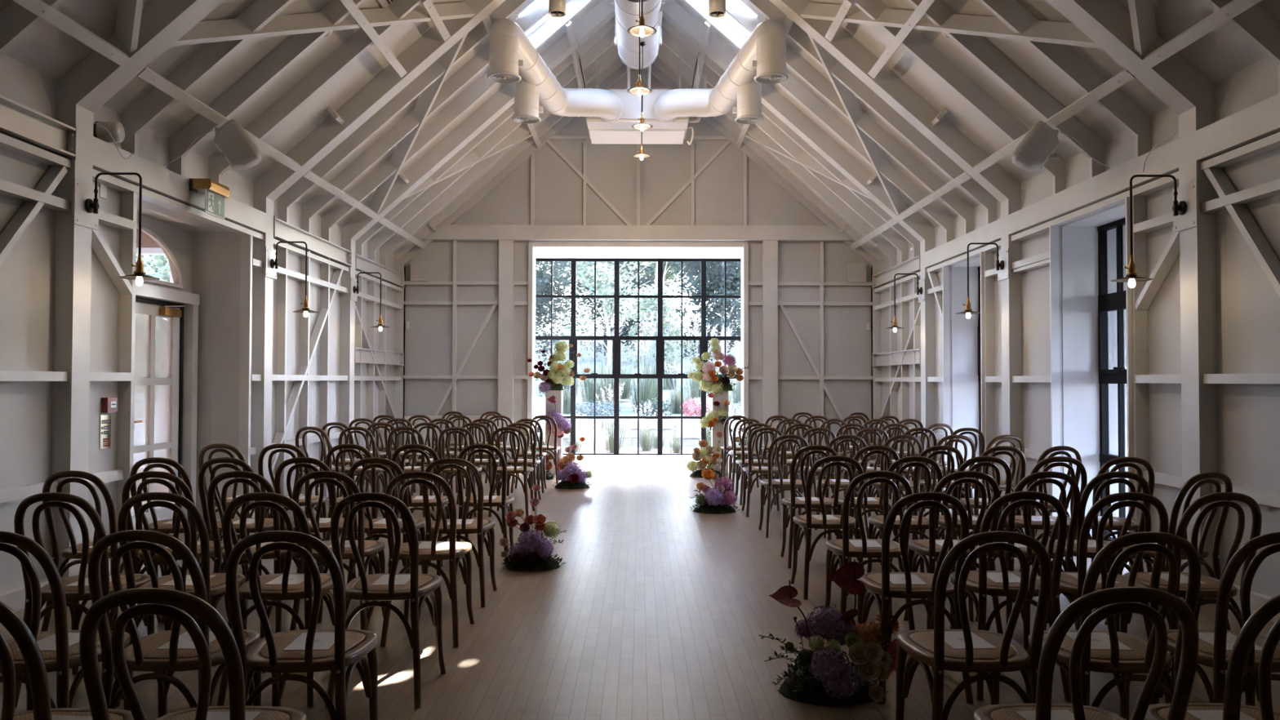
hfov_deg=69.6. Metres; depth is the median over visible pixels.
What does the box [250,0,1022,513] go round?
trim
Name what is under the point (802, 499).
card
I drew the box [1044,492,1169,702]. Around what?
bentwood chair
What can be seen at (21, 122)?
trim
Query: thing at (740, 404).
shrub
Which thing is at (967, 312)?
wall lamp
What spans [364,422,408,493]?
bentwood chair
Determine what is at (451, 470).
bentwood chair
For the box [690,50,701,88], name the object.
channel
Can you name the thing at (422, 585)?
bentwood chair
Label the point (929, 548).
bentwood chair
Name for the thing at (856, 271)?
grille
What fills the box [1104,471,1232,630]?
bentwood chair
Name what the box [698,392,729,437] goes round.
flowers
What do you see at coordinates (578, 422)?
ornamental grass
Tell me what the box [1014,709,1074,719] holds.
card
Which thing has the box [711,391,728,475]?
column
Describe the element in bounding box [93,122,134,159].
loose cable
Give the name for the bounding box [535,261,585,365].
evergreen tree
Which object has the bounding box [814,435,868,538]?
bentwood chair
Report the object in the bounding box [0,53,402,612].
wall
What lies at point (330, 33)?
smoke detector
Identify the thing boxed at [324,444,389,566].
bentwood chair
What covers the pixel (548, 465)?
flower arrangement
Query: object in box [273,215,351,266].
trim
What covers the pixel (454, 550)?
bentwood chair
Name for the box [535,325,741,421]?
bank
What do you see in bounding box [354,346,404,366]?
trim
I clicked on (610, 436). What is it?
ornamental grass
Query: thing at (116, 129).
wall speaker
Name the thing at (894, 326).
wall lamp
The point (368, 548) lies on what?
bentwood chair
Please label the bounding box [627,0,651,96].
pendant lamp
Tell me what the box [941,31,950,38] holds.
smoke detector
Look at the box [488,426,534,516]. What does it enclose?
bentwood chair
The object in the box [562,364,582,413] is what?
ornamental grass
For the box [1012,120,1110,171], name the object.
loudspeaker
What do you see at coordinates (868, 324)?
wall switch
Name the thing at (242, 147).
grille
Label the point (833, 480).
card
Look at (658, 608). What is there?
floor
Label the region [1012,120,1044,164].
grille
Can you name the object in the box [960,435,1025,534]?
bentwood chair
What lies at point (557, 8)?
spotlight
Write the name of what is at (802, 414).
bentwood chair
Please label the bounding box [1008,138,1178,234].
trim
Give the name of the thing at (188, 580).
card
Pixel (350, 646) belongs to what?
bentwood chair
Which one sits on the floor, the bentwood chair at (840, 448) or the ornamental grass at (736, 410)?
the bentwood chair at (840, 448)
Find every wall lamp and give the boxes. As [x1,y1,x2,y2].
[84,172,159,285]
[270,241,319,317]
[352,272,389,331]
[884,273,922,332]
[955,242,1004,318]
[1111,174,1186,288]
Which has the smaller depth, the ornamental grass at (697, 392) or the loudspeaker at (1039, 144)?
the loudspeaker at (1039, 144)
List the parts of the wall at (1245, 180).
rail, rail, rail, rail, rail, rail, rail, rail, rail, rail, rail, rail, rail, rail, rail, rail, rail, rail, rail, rail, rail, rail, rail, rail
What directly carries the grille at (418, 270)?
attached to the wall speaker at (420, 271)
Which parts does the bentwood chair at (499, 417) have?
seat frame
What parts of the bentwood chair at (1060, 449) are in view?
seat frame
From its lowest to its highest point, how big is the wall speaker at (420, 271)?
0.280 m
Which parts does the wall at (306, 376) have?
rail, rail, rail, rail, rail, rail, rail, rail, rail, rail, rail, rail, rail, rail, rail, rail, rail, rail, rail, rail, rail, rail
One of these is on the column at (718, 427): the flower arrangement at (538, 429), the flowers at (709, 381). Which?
the flowers at (709, 381)
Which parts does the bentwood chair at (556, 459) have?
seat frame, leg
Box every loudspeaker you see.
[163,119,261,170]
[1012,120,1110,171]
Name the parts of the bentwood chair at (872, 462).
seat frame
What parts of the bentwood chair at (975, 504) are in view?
seat frame, cane panel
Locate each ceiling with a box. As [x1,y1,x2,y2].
[0,0,1279,267]
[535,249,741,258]
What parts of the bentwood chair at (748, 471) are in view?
leg, seat frame, cane panel, leg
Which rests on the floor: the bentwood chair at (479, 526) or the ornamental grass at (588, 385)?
the bentwood chair at (479, 526)
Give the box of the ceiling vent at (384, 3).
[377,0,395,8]
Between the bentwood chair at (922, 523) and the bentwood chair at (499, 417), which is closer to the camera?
the bentwood chair at (922, 523)
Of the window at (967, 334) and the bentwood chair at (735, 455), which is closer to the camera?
the window at (967, 334)
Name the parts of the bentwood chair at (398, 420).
seat frame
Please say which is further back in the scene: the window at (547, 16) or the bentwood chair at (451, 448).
the bentwood chair at (451, 448)
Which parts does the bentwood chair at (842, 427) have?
seat frame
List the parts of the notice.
dark panel, red panel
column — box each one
[545,390,563,474]
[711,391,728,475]
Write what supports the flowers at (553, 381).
on the column at (549, 406)
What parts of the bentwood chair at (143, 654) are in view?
leg, cane panel, seat frame, leg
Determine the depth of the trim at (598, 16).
11.50 m
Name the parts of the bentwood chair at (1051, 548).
seat frame, cane panel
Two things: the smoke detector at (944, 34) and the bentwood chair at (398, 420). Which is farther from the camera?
the bentwood chair at (398, 420)
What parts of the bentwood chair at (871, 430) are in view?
leg, seat frame, cane panel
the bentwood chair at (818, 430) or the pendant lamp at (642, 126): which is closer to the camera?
the bentwood chair at (818, 430)
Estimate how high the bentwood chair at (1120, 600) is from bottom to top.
0.905 m
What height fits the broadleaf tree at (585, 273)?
5.679 m
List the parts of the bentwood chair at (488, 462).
leg, seat frame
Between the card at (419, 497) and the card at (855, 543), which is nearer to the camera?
the card at (855, 543)
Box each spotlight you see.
[548,0,565,17]
[708,0,725,17]
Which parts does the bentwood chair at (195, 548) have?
leg, seat frame, cane panel, leg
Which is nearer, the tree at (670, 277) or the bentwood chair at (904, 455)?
the bentwood chair at (904, 455)
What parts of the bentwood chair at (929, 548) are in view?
leg, cane panel, seat frame, leg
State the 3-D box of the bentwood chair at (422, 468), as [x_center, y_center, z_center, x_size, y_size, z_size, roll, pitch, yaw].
[-2.339,1.119,9.373,0.405,0.905,0.540,0,-1,-2]
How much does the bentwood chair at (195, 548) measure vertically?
0.905 m
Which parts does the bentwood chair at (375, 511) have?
seat frame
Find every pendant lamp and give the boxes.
[626,0,656,37]
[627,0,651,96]
[631,41,653,131]
[631,130,651,159]
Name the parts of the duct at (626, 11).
access panel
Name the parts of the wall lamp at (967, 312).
lamp shade, bulb, pipe arm, wall plate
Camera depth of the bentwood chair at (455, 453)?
11.18 m
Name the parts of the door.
handle, pane, closer arm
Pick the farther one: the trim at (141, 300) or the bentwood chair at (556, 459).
the bentwood chair at (556, 459)
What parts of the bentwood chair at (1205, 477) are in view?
leg, seat frame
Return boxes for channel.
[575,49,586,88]
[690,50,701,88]
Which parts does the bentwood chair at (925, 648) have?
leg, cane panel, seat frame, leg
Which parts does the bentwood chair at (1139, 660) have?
leg, cane panel, seat frame, leg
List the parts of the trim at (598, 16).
post, gusset plate, gusset plate, post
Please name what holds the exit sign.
attached to the wall at (306, 376)
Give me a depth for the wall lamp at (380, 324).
11.54 m
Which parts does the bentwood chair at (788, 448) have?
seat frame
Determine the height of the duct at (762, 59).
1.325 m
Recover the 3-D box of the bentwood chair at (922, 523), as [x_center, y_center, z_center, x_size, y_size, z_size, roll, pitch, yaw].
[1.712,1.054,5.953,0.405,0.905,0.540,0,-1,1]
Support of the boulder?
on the ground at (633, 450)
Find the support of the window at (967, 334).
in the wall at (1245, 180)
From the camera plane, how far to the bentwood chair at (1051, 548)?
4.84 m
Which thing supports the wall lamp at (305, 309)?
attached to the wall at (306, 376)
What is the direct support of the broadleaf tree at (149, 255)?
on the bank
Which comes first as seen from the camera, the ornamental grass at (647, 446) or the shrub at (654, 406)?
the ornamental grass at (647, 446)
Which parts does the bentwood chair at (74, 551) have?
cane panel, seat frame, leg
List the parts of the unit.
casing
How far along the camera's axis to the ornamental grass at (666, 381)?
26.65 m
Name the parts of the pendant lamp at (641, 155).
lamp shade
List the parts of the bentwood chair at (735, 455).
leg, seat frame, leg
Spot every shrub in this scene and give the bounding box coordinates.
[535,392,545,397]
[575,400,621,416]
[633,398,673,416]
[680,397,730,416]
[728,400,741,415]
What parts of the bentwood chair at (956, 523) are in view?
seat frame, cane panel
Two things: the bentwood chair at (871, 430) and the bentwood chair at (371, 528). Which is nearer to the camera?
the bentwood chair at (371, 528)
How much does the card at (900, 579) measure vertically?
0.001 m
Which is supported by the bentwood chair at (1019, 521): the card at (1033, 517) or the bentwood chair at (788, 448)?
the card at (1033, 517)
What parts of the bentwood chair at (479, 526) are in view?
leg, seat frame, cane panel, leg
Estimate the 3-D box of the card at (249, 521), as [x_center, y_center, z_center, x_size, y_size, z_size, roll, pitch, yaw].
[-2.494,1.023,5.841,0.148,0.001,0.210,0,-1,2]
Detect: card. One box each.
[16,632,98,650]
[51,715,92,719]
[66,575,124,586]
[156,631,216,648]
[160,574,215,585]
[161,518,187,524]
[164,541,200,548]
[206,711,261,719]
[232,518,254,524]
[250,542,273,547]
[265,573,304,584]
[283,631,334,650]
[288,495,305,499]
[307,517,330,523]
[328,540,364,547]
[370,574,410,585]
[373,518,401,524]
[404,466,421,468]
[413,495,435,499]
[418,541,448,548]
[447,519,474,524]
[476,495,497,499]
[506,466,522,468]
[754,466,768,468]
[773,479,790,481]
[796,497,819,501]
[811,515,840,519]
[830,479,848,481]
[848,540,881,546]
[854,497,877,501]
[889,573,927,584]
[895,515,915,520]
[930,631,996,648]
[935,540,959,546]
[951,515,977,519]
[968,497,987,502]
[986,572,1020,582]
[1004,542,1026,547]
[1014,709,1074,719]
[1020,515,1055,520]
[1066,573,1119,582]
[1066,631,1132,649]
[1074,540,1105,547]
[1084,515,1119,521]
[1148,573,1206,583]
[1186,710,1255,719]
[1198,632,1262,650]
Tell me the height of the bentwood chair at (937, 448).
0.905 m
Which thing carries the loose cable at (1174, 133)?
attached to the wall at (1245, 180)
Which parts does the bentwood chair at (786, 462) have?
seat frame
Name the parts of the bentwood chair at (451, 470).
seat frame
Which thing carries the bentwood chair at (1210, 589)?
on the floor
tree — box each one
[136,253,169,282]
[141,253,163,275]
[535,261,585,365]
[535,261,675,299]
[555,262,679,360]
[557,261,652,380]
[564,262,715,293]
[619,262,701,374]
[654,262,738,299]
[663,262,741,374]
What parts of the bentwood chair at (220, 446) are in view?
cane panel, seat frame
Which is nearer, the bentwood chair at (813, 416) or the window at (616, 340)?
the bentwood chair at (813, 416)
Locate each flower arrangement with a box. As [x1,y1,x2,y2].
[498,484,567,571]
[523,419,545,466]
[535,453,555,479]
[552,436,593,488]
[681,439,721,477]
[690,457,739,513]
[759,559,906,706]
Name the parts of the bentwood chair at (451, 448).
seat frame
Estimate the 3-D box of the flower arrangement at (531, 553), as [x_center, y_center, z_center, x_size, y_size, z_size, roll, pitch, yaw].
[-0.774,1.214,6.755,0.478,0.601,0.390,0,-1,17]
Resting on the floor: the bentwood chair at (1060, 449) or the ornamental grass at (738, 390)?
the bentwood chair at (1060, 449)
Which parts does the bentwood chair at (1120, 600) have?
seat frame, cane panel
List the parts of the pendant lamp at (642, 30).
lamp shade, bulb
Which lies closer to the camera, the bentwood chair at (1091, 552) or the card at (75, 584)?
the card at (75, 584)
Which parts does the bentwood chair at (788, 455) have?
seat frame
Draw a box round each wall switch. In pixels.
[405,321,408,328]
[866,322,871,329]
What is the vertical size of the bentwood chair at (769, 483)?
0.905 m
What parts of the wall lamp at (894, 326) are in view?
lamp shade, pipe arm, wall plate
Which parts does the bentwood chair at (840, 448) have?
seat frame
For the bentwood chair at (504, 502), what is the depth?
6.80 m
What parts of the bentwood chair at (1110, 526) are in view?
seat frame, cane panel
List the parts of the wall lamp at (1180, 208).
lamp shade, bulb, pipe arm, wall plate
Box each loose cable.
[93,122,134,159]
[1142,133,1176,172]
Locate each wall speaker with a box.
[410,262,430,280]
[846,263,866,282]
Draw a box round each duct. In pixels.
[486,16,623,124]
[611,0,664,92]
[653,17,788,124]
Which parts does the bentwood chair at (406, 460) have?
leg, seat frame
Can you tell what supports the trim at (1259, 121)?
attached to the wall at (1245, 180)
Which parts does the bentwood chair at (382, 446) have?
seat frame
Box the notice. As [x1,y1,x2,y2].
[99,414,111,448]
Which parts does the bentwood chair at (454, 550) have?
leg, cane panel, seat frame, leg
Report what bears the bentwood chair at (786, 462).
on the floor
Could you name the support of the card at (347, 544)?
on the bentwood chair at (368, 548)
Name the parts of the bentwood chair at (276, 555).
leg, seat frame, cane panel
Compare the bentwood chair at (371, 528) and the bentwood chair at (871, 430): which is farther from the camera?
the bentwood chair at (871, 430)
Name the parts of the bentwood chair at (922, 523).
leg, seat frame, cane panel, leg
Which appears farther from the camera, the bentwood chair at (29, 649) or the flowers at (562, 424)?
the flowers at (562, 424)
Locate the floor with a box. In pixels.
[0,454,1279,719]
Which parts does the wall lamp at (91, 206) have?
wall plate, pipe arm, lamp shade, bulb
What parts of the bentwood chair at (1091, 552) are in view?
cane panel, seat frame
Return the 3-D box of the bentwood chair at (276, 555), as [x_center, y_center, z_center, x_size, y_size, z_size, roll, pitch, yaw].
[-2.046,1.024,4.949,0.405,0.905,0.540,0,-1,1]
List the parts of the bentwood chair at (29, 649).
seat frame, cane panel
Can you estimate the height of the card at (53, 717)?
0.001 m
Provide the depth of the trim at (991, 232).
10.09 m
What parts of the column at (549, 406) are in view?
plate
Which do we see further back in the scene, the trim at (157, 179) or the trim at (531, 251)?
the trim at (531, 251)
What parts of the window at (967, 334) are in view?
sash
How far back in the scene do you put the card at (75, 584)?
4.08 m
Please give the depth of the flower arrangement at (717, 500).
9.52 m
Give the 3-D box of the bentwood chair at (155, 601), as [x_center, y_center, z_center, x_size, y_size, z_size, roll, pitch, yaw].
[-1.098,0.969,2.307,0.405,0.905,0.540,0,-1,1]
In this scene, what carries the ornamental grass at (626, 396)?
on the bank
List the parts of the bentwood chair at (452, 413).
seat frame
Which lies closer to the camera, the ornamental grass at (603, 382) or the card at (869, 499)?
the card at (869, 499)
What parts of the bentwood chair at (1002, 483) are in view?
leg, cane panel, seat frame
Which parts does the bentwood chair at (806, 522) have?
leg, seat frame, cane panel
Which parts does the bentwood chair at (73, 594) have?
leg, cane panel, seat frame, leg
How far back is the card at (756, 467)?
9.53 m
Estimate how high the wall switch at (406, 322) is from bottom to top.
0.120 m
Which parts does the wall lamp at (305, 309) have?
wall plate, pipe arm, bulb, lamp shade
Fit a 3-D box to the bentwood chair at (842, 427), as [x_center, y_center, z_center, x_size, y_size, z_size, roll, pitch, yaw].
[2.330,1.150,10.312,0.405,0.905,0.540,0,-1,0]
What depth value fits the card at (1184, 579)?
4.21 m
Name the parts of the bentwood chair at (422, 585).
leg, seat frame, cane panel, leg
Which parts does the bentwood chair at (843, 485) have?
leg, cane panel, seat frame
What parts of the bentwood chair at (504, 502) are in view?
leg, cane panel, seat frame, leg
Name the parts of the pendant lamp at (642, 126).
bulb, lamp shade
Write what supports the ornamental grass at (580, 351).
on the bank
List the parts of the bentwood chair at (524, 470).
leg, cane panel, seat frame, leg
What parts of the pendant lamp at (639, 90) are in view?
lamp shade, bulb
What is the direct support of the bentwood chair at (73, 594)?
on the floor
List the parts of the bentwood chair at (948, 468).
cane panel, seat frame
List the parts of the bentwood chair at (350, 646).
leg, seat frame, cane panel, leg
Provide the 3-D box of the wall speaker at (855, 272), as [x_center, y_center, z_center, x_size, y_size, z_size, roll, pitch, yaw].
[3.303,-1.329,14.067,0.270,0.280,0.130,0,-1,0]
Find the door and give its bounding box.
[132,302,185,529]
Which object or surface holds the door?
in the wall at (192, 246)
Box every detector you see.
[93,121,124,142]
[324,31,333,37]
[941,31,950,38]
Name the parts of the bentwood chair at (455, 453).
seat frame, leg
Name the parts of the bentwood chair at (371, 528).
leg, seat frame, cane panel, leg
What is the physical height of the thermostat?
0.100 m
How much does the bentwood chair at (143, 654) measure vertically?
0.905 m
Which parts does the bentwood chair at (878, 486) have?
leg, seat frame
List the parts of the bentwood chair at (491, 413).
seat frame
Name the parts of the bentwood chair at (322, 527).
seat frame, cane panel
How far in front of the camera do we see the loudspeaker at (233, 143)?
7.12 m
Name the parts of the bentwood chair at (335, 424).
leg, seat frame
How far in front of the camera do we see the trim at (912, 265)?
12.82 m
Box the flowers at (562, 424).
[544,395,571,438]
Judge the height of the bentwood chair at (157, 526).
0.905 m
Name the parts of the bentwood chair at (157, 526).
cane panel, seat frame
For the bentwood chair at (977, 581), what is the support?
on the floor
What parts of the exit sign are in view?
acrylic panel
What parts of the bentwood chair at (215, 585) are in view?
leg, cane panel, seat frame, leg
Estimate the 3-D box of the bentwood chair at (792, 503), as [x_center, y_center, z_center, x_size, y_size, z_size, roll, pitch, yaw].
[1.286,1.074,6.907,0.405,0.905,0.540,0,-1,2]
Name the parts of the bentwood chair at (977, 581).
leg, seat frame, cane panel, leg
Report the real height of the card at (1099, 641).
0.001 m
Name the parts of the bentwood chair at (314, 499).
seat frame, cane panel, leg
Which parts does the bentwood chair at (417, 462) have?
seat frame, leg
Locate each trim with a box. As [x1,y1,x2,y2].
[0,94,77,159]
[49,0,1219,578]
[93,136,266,232]
[135,283,199,518]
[135,296,184,496]
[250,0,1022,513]
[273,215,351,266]
[339,0,935,491]
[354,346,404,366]
[355,252,404,288]
[394,63,880,466]
[422,224,854,241]
[497,239,514,466]
[527,243,535,451]
[528,240,747,249]
[741,243,748,451]
[762,240,777,466]
[871,253,919,288]
[871,346,920,367]
[924,218,1000,267]
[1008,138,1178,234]
[1195,93,1279,160]
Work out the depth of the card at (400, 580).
4.14 m
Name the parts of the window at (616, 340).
sash, sash, sash, sash, sash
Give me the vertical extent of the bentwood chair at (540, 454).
0.905 m
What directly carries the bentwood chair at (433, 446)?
on the floor
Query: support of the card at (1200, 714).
on the bentwood chair at (1231, 707)
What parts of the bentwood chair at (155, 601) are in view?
cane panel, seat frame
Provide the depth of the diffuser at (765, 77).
9.19 m
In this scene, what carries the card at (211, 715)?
on the bentwood chair at (155, 601)
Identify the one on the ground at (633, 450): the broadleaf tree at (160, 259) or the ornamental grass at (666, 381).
the broadleaf tree at (160, 259)
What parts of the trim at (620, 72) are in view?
post, post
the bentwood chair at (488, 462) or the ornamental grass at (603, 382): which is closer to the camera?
the bentwood chair at (488, 462)
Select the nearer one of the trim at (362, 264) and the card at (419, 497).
the card at (419, 497)
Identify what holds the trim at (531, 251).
attached to the wall at (451, 346)
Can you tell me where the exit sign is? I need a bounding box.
[189,178,230,219]
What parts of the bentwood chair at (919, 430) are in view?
leg, seat frame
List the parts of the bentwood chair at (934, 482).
leg, seat frame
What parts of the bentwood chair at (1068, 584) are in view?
cane panel, seat frame, leg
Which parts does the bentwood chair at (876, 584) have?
leg, cane panel, seat frame, leg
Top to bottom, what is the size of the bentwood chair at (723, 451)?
0.905 m
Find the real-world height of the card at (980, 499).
0.001 m
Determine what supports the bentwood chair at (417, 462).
on the floor
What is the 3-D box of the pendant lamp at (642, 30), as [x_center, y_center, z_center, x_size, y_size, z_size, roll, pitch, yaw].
[0.018,-3.636,7.551,0.240,2.002,0.240,0,-1,0]
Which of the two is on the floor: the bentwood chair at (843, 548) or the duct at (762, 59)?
the bentwood chair at (843, 548)
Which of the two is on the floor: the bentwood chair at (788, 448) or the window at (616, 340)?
the bentwood chair at (788, 448)
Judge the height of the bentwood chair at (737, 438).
0.810 m
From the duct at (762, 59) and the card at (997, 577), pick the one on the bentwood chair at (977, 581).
the card at (997, 577)
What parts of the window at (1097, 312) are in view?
sash, pane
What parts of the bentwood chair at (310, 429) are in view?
leg, seat frame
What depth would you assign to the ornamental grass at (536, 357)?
23.40 m
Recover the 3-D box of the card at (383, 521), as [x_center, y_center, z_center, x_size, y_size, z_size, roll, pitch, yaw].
[-1.593,1.025,5.857,0.148,0.001,0.210,0,-1,3]
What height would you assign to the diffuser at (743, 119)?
0.038 m
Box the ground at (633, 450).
[536,445,733,453]
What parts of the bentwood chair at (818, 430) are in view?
seat frame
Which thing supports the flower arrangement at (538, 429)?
on the floor
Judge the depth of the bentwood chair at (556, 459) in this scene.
12.26 m
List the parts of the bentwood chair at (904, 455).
seat frame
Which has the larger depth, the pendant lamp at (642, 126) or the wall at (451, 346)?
the wall at (451, 346)
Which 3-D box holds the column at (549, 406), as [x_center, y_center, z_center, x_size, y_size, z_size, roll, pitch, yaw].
[-1.257,1.052,13.480,0.234,1.215,0.234,0,-1,0]
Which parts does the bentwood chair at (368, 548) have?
leg, cane panel, seat frame, leg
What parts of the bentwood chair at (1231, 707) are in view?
seat frame, cane panel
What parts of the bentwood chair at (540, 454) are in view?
leg, seat frame, leg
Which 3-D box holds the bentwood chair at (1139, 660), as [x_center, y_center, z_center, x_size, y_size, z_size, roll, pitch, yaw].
[1.583,0.992,3.105,0.405,0.905,0.540,0,-1,-1]
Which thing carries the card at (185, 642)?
on the bentwood chair at (143, 654)
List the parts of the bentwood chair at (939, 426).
seat frame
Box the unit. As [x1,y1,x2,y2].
[586,43,706,145]
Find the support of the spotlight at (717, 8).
hanging from the ceiling at (1005, 68)
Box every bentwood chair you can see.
[0,531,133,710]
[0,601,133,719]
[13,492,155,707]
[40,470,161,631]
[79,587,306,719]
[88,529,262,717]
[115,492,248,706]
[121,471,229,623]
[129,457,222,573]
[197,443,273,566]
[198,457,285,575]
[207,471,297,632]
[217,492,346,706]
[225,530,377,719]
[257,443,326,541]
[274,457,355,597]
[289,471,385,630]
[295,426,348,507]
[320,422,368,497]
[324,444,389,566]
[325,492,446,707]
[338,426,386,508]
[345,457,425,606]
[347,417,387,492]
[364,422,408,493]
[370,414,407,480]
[380,471,474,647]
[382,417,421,493]
[386,426,434,517]
[387,444,449,566]
[406,414,435,483]
[410,422,453,496]
[418,457,497,607]
[426,418,465,493]
[431,411,465,472]
[435,426,482,516]
[444,415,479,479]
[456,422,498,504]
[456,444,514,566]
[468,418,503,483]
[475,411,503,475]
[484,415,519,483]
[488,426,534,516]
[502,422,541,499]
[510,418,546,493]
[528,415,559,483]
[720,415,752,483]
[728,418,763,490]
[729,420,754,473]
[734,422,776,505]
[742,426,784,516]
[758,434,812,537]
[759,415,791,479]
[773,418,804,491]
[775,422,817,499]
[780,444,840,568]
[790,455,866,599]
[791,412,823,477]
[795,427,836,495]
[796,415,830,479]
[811,418,848,488]
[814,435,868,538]
[824,471,915,630]
[829,423,868,497]
[832,415,868,480]
[835,444,901,568]
[843,427,889,511]
[848,412,884,459]
[853,492,973,703]
[855,418,891,477]
[866,456,946,599]
[867,415,900,478]
[867,435,923,537]
[869,423,911,479]
[888,427,937,511]
[892,418,925,492]
[895,531,1052,719]
[897,445,964,557]
[903,471,1003,634]
[904,423,954,496]
[920,435,975,514]
[936,427,986,513]
[938,456,1013,597]
[950,491,1071,701]
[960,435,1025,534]
[960,445,1026,569]
[973,586,1199,719]
[975,471,1079,630]
[1006,456,1087,573]
[1015,445,1081,567]
[1025,531,1200,719]
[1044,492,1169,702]
[1047,471,1150,639]
[1065,457,1155,574]
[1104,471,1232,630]
[1120,492,1262,702]
[1143,594,1279,719]
[1149,532,1279,706]
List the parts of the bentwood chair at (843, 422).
seat frame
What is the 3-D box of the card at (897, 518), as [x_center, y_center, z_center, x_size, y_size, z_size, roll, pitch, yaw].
[1.704,1.036,6.044,0.148,0.001,0.210,0,-1,-1]
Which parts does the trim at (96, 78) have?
post, gusset plate, gusset plate, post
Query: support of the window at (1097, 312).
in the wall at (1245, 180)
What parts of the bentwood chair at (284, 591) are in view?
leg, seat frame, cane panel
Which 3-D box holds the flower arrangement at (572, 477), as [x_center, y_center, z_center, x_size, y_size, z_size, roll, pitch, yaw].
[-0.863,1.300,11.724,0.532,0.644,0.453,-1,-1,28]
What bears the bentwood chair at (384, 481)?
on the floor
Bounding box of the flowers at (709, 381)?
[687,337,748,394]
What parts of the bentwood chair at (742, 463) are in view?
leg, seat frame, cane panel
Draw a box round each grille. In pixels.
[229,119,261,163]
[411,263,426,277]
[849,264,865,279]
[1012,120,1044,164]
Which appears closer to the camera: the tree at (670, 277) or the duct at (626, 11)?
the duct at (626, 11)
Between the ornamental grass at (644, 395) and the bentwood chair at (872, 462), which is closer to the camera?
the bentwood chair at (872, 462)
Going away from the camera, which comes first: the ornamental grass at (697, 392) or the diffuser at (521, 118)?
the diffuser at (521, 118)
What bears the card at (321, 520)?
on the bentwood chair at (322, 527)
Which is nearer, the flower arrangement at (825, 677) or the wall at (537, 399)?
the flower arrangement at (825, 677)
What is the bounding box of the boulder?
[566,426,608,449]
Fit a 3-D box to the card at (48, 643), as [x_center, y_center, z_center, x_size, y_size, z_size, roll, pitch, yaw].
[-1.994,0.966,3.162,0.148,0.001,0.210,0,-1,1]
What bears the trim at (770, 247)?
attached to the wall at (451, 346)
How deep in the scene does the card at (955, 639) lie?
3.19 m
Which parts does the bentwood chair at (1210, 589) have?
leg, cane panel, seat frame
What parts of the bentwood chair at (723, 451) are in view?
leg, seat frame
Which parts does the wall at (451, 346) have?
rail, rail, rail, rail, rail, rail, rail, rail, rail, rail, rail, rail, rail, rail, rail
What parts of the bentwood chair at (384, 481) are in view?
seat frame, leg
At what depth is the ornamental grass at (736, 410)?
18.13 m
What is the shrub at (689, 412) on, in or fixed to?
on the bank
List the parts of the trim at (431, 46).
post, gusset plate, gusset plate, post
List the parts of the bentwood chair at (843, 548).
leg, seat frame, cane panel, leg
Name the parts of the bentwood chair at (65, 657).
leg, cane panel, seat frame, leg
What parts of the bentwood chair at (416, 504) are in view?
seat frame, cane panel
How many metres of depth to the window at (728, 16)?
10.73 m
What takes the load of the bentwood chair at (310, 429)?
on the floor
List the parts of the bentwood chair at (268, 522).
cane panel, seat frame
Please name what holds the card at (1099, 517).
on the bentwood chair at (1110, 526)
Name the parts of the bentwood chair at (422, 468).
seat frame, cane panel, leg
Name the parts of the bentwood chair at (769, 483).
leg, seat frame, cane panel, leg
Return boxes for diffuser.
[486,71,520,83]
[511,114,541,124]
[734,115,764,124]
[754,71,788,84]
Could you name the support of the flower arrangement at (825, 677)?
on the floor
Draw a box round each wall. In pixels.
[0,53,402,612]
[136,205,213,516]
[402,68,872,471]
[534,397,545,435]
[562,418,741,446]
[874,57,1279,622]
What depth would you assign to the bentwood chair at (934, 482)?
8.02 m
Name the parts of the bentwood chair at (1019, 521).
seat frame, cane panel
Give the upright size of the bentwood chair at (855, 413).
0.905 m
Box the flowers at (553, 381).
[527,340,590,392]
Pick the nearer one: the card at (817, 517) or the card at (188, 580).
the card at (188, 580)
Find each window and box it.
[136,222,182,288]
[136,247,173,283]
[518,0,550,36]
[535,257,741,454]
[725,0,757,36]
[942,251,985,497]
[1049,196,1133,568]
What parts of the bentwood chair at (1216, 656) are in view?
leg, seat frame, cane panel, leg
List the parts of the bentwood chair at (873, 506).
leg, cane panel, seat frame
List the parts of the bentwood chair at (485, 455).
seat frame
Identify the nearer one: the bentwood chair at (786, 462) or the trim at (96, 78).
the trim at (96, 78)
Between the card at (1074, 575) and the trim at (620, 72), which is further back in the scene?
the trim at (620, 72)
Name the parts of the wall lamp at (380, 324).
wall plate, pipe arm, lamp shade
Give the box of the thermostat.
[98,183,106,199]
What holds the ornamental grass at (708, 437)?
on the ground at (633, 450)
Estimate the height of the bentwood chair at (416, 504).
0.905 m
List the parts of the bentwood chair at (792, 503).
leg, seat frame, cane panel, leg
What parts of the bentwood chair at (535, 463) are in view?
leg, cane panel, seat frame, leg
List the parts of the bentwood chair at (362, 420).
seat frame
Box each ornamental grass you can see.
[535,351,558,397]
[535,355,542,395]
[535,396,545,445]
[557,342,583,395]
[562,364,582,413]
[562,415,586,452]
[576,327,609,404]
[585,315,628,411]
[595,382,631,453]
[608,340,639,399]
[623,328,657,411]
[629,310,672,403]
[633,400,657,451]
[648,411,670,448]
[654,330,684,389]
[664,360,694,413]
[666,419,685,453]
[680,317,718,404]
[693,392,711,447]
[700,326,739,410]
[709,346,726,374]
[729,340,741,403]
[731,409,741,444]
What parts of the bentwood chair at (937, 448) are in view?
seat frame, leg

